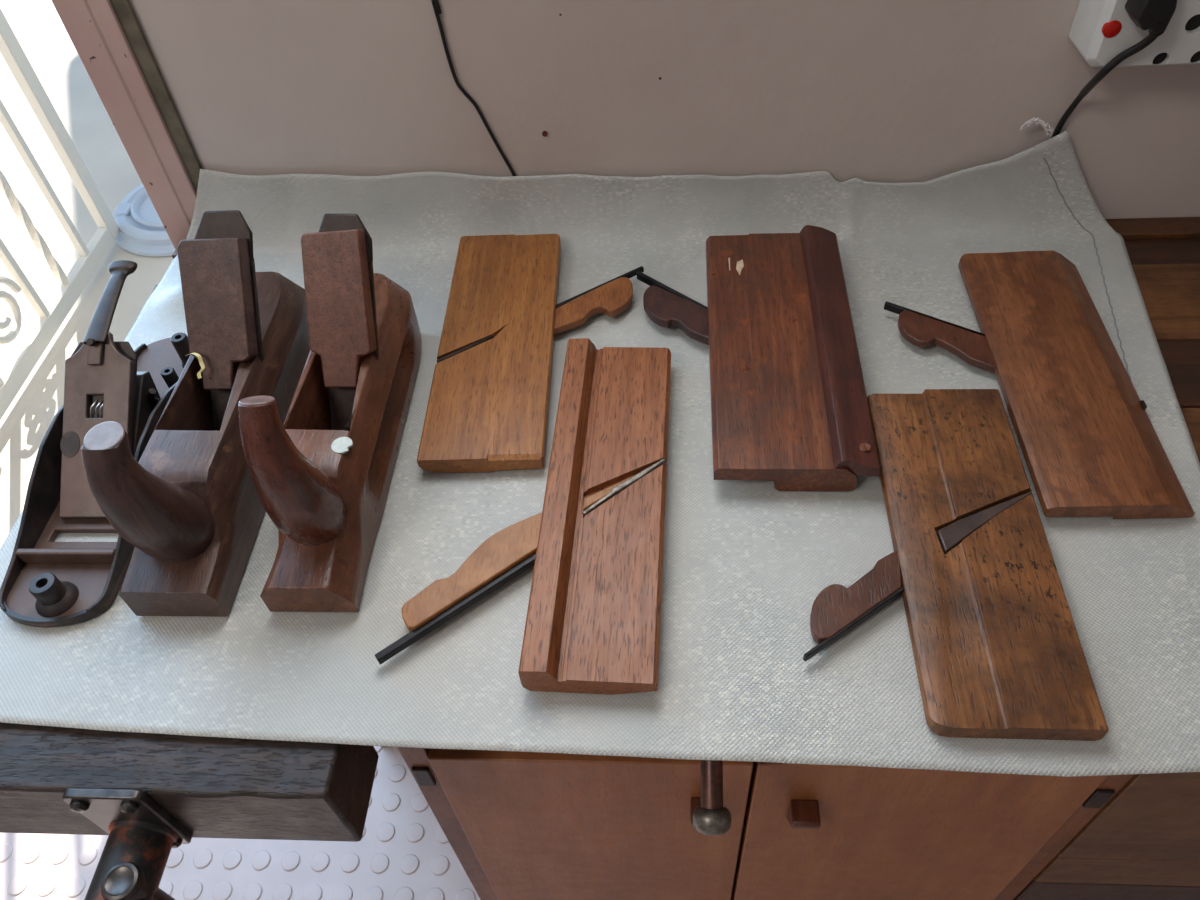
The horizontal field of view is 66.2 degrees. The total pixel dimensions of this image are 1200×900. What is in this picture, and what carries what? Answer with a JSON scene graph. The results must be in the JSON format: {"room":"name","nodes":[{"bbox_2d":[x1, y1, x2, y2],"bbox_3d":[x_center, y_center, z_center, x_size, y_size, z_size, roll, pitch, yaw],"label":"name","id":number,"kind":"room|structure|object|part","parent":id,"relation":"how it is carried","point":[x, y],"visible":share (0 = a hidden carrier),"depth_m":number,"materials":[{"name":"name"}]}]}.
{"room":"woodworking shop","nodes":[
{"label":"woodworking shop","id":0,"kind":"room"},
{"bbox_2d":[0,746,479,899],"bbox_3d":[0.048,1.409,0.541,3.800,0.052,2.982,0,49,4],"label":"floor","id":1,"kind":"structure","parent":0,"point":[403,852],"depth_m":1.28,"materials":[{"name":"rubber"}]},
{"bbox_2d":[126,217,1199,899],"bbox_3d":[0.504,0.267,0.907,1.730,0.844,0.474,0,49,4],"label":"workbench","id":2,"kind":"object","parent":1,"relation":"on","point":[1144,843],"depth_m":0.68,"materials":[{"name":"brown wood"}]},
{"bbox_2d":[0,723,378,899],"bbox_3d":[-0.362,0.261,0.489,0.444,0.111,0.230,0,49,4],"label":"bench vice","id":3,"kind":"object","parent":2,"relation":"attached to","point":[151,793],"visible":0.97,"depth_m":0.49,"materials":[{"name":"black wood"}]},
{"bbox_3d":[-0.246,0.250,0.507,0.020,0.083,0.020,0,49,4],"label":"handle","id":4,"kind":"part","parent":3,"relation":"part of","materials":[{"name":"metal"}]},
{"bbox_2d":[0,117,1199,776],"bbox_3d":[0.009,-0.046,0.592,0.793,0.096,0.482,0,49,4],"label":"tablecloth","id":5,"kind":"object","parent":2,"relation":"on","point":[746,563],"visible":0.6,"depth_m":0.55,"materials":[{"name":"grey fabric"}]},
{"bbox_2d":[0,260,190,627],"bbox_3d":[-0.325,-0.020,0.592,0.069,0.092,0.252,0,49,4],"label":"plane","id":6,"kind":"object","parent":5,"relation":"on","point":[46,583],"visible":0.86,"depth_m":0.59,"materials":[{"name":"metal"}]},
{"bbox_3d":[-0.325,-0.013,0.598,0.045,0.070,0.095,0,49,4],"label":"blade","id":7,"kind":"part","parent":6,"relation":"part of","materials":[{"name":"metal"}]},
{"bbox_3d":[-0.327,-0.099,0.610,0.020,0.016,0.070,0,49,4],"label":"lever","id":8,"kind":"part","parent":6,"relation":"part of","materials":[{"name":"metal"}]},
{"bbox_3d":[-0.305,-0.073,0.676,0.015,0.026,0.015,0,49,4],"label":"tote post","id":9,"kind":"part","parent":6,"relation":"part of","materials":[{"name":"black metal"}]},
{"bbox_2d":[81,210,309,616],"bbox_3d":[-0.246,-0.040,0.578,0.056,0.131,0.253,0,49,4],"label":"plane","id":10,"kind":"object","parent":5,"relation":"on","point":[191,509],"visible":0.97,"depth_m":0.56,"materials":[{"name":"brown wood"}]},
{"bbox_2d":[186,353,204,378],"bbox_3d":[-0.260,-0.057,0.592,0.008,0.010,0.023,-29,53,-20],"label":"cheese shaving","id":11,"kind":"object","parent":10,"relation":"on","point":[199,357],"visible":1,"depth_m":0.59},
{"bbox_2d":[238,214,421,611],"bbox_3d":[-0.167,-0.043,0.568,0.054,0.140,0.246,0,49,4],"label":"plane","id":12,"kind":"object","parent":5,"relation":"on","point":[322,476],"visible":1,"depth_m":0.57,"materials":[{"name":"red wood"}]},
{"bbox_2d":[331,437,352,453],"bbox_3d":[-0.153,-0.003,0.546,0.013,0.001,0.013,0,49,4],"label":"button","id":13,"kind":"object","parent":12,"relation":"on","point":[339,445],"depth_m":0.55,"materials":[{"name":"white plastic"}]},
{"bbox_2d":[375,338,670,694],"bbox_3d":[-0.038,0.026,0.576,0.157,0.023,0.258,1,49,6],"label":"plane","id":14,"kind":"object","parent":5,"relation":"on","point":[594,548],"visible":1,"depth_m":0.54,"materials":[{"name":"orange wood"}]},
{"bbox_3d":[0.024,0.018,0.576,0.044,0.005,0.004,-30,53,-20],"label":"blade","id":15,"kind":"part","parent":14,"relation":"part of","materials":[{"name":"metal"}]},
{"bbox_2d":[417,234,643,472],"bbox_3d":[-0.042,-0.082,0.676,0.150,0.014,0.241,-1,49,3],"label":"plane","id":16,"kind":"object","parent":5,"relation":"on","point":[488,405],"visible":1,"depth_m":0.66,"materials":[{"name":"brown wood"}]},
{"bbox_3d":[-0.097,-0.072,0.667,0.046,0.004,0.003,-28,53,-18],"label":"blade","id":17,"kind":"part","parent":16,"relation":"part of","materials":[{"name":"metal"}]},
{"bbox_2d":[637,225,880,491],"bbox_3d":[0.100,-0.074,0.648,0.154,0.028,0.241,0,49,5],"label":"plane","id":18,"kind":"object","parent":5,"relation":"on","point":[790,407],"visible":1,"depth_m":0.62,"materials":[{"name":"red wood"}]},
{"bbox_2d":[803,389,1108,740],"bbox_3d":[0.186,0.053,0.541,0.145,0.013,0.236,0,49,5],"label":"plane","id":19,"kind":"object","parent":5,"relation":"on","point":[998,652],"visible":0.94,"depth_m":0.52,"materials":[{"name":"brown wood"}]},
{"bbox_3d":[0.226,0.040,0.545,0.072,0.005,0.013,-28,53,-19],"label":"blade","id":20,"kind":"part","parent":19,"relation":"part of","materials":[{"name":"brown metal"}]},
{"bbox_2d":[884,250,1193,518],"bbox_3d":[0.282,-0.054,0.627,0.151,0.014,0.244,-1,49,4],"label":"plane","id":21,"kind":"object","parent":5,"relation":"on","point":[1089,444],"visible":1,"depth_m":0.61,"materials":[{"name":"brown wood"}]},
{"bbox_3d":[0.355,-0.028,0.602,0.002,0.005,0.008,-1,49,4],"label":"blade","id":22,"kind":"part","parent":21,"relation":"part of","materials":[{"name":"metal"}]},
{"bbox_3d":[0.064,0.181,0.529,0.013,0.037,0.055,0,49,4],"label":"rod","id":23,"kind":"part","parent":2,"relation":"part of","materials":[{"name":"brown metal"}]},
{"bbox_3d":[0.064,0.186,0.529,0.022,0.044,0.063,0,49,4],"label":"vice handle","id":24,"kind":"part","parent":2,"relation":"part of","materials":[{"name":"metal"}]},
{"bbox_3d":[0.064,0.210,0.523,0.022,0.022,0.019,0,49,4],"label":"knob","id":25,"kind":"part","parent":2,"relation":"part of","materials":[{"name":"metal"}]},
{"bbox_2d":[397,747,1134,899],"bbox_3d":[0.130,0.275,0.953,0.472,0.810,0.401,0,49,4],"label":"base cabinet","id":26,"kind":"object","parent":1,"relation":"on","point":[519,825],"visible":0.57,"depth_m":0.68,"materials":[{"name":"brown wood"}]},
{"bbox_3d":[0.012,0.413,0.853,0.213,0.662,0.018,0,49,4],"label":"door","id":27,"kind":"part","parent":26,"relation":"part of","materials":[{"name":"brown wood"}]},
{"bbox_3d":[0.073,0.258,0.642,0.019,0.035,0.017,0,49,4],"label":"handle","id":28,"kind":"part","parent":26,"relation":"part of","materials":[{"name":"brown wood"}]},
{"bbox_3d":[0.141,0.257,0.637,0.019,0.035,0.017,0,49,4],"label":"handle","id":29,"kind":"part","parent":26,"relation":"part of","materials":[{"name":"brown wood"}]},
{"bbox_3d":[0.231,0.412,0.837,0.219,0.662,0.018,0,49,4],"label":"door","id":30,"kind":"part","parent":26,"relation":"part of","materials":[{"name":"brown wood"}]},
{"bbox_2d":[130,0,1199,218],"bbox_3d":[0.032,-0.535,0.476,3.800,2.600,0.130,0,49,4],"label":"wall","id":31,"kind":"structure","parent":0,"point":[886,91],"depth_m":0.68,"materials":[{"name":"paint"}]},
{"bbox_2d":[51,0,196,247],"bbox_3d":[-0.356,-0.341,0.703,0.049,2.050,0.119,0,49,4],"label":"trim","id":32,"kind":"structure","parent":31,"relation":"attached to","point":[93,27],"depth_m":0.70,"materials":[{"name":"pink paint"}]},
{"bbox_2d":[110,0,202,192],"bbox_3d":[-0.338,-0.302,0.668,0.012,2.050,0.006,0,49,4],"label":"trim","id":33,"kind":"structure","parent":31,"relation":"attached to","point":[124,11],"depth_m":0.70,"materials":[{"name":"brown wood"}]},
{"bbox_2d":[431,0,515,175],"bbox_3d":[-0.128,-0.397,0.543,0.095,0.564,0.003,0,49,4],"label":"cable","id":34,"kind":"object","parent":31,"relation":"attached to","point":[435,3],"visible":1,"depth_m":0.69,"materials":[{"name":"black plastic"}]},
{"bbox_2d":[1069,0,1199,67],"bbox_3d":[0.453,-0.296,0.590,0.260,0.085,0.043,0,49,4],"label":"strip","id":35,"kind":"object","parent":31,"relation":"attached to","point":[1101,30],"visible":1,"depth_m":0.60,"materials":[{"name":"white plastic"}]},
{"bbox_2d":[1102,20,1121,37],"bbox_3d":[0.331,-0.273,0.596,0.011,0.011,0.004,0,49,4],"label":"lamp","id":36,"kind":"object","parent":35,"relation":"attached to","point":[1110,28],"depth_m":0.59,"materials":[{"name":"red plastic"}]},
{"bbox_2d":[1051,0,1176,137],"bbox_3d":[0.348,-0.257,0.629,0.026,0.150,0.062,0,49,4],"label":"plug","id":37,"kind":"object","parent":35,"relation":"attached to","point":[1155,16],"visible":1,"depth_m":0.58,"materials":[{"name":"black plastic"}]},
{"bbox_3d":[0.343,-0.249,0.637,0.019,0.127,0.063,-13,49,-7],"label":"cord","id":38,"kind":"part","parent":37,"relation":"part of","materials":[{"name":"black plastic"}]},
{"label":"outside","id":39,"kind":"structure","parent":0,"visible":0},
{"bbox_2d":[0,0,172,547],"bbox_3d":[-1.141,-3.940,5.298,15.000,0.055,11.218,0,49,4],"label":"ground","id":40,"kind":"structure","parent":39,"point":[36,25],"depth_m":2.36,"materials":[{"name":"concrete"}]},
{"bbox_2d":[0,8,120,419],"bbox_3d":[-1.273,-0.808,1.234,0.024,1.930,0.965,0,49,4],"label":"railing","id":41,"kind":"object","parent":40,"relation":"on","point":[27,355],"visible":1,"depth_m":1.99,"materials":[{"name":"white metal"}]},
{"bbox_3d":[-1.218,-0.190,1.946,0.024,0.040,0.885,0,49,4],"label":"rail","id":42,"kind":"part","parent":41,"relation":"part of","materials":[{"name":"white metal"}]},
{"bbox_2d":[112,184,174,255],"bbox_3d":[-1.063,-0.619,2.332,0.356,0.052,0.356,0,49,4],"label":"plastic tub","id":43,"kind":"object","parent":40,"relation":"on","point":[143,232],"visible":0.34,"depth_m":2.26,"materials":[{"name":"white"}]}
]}

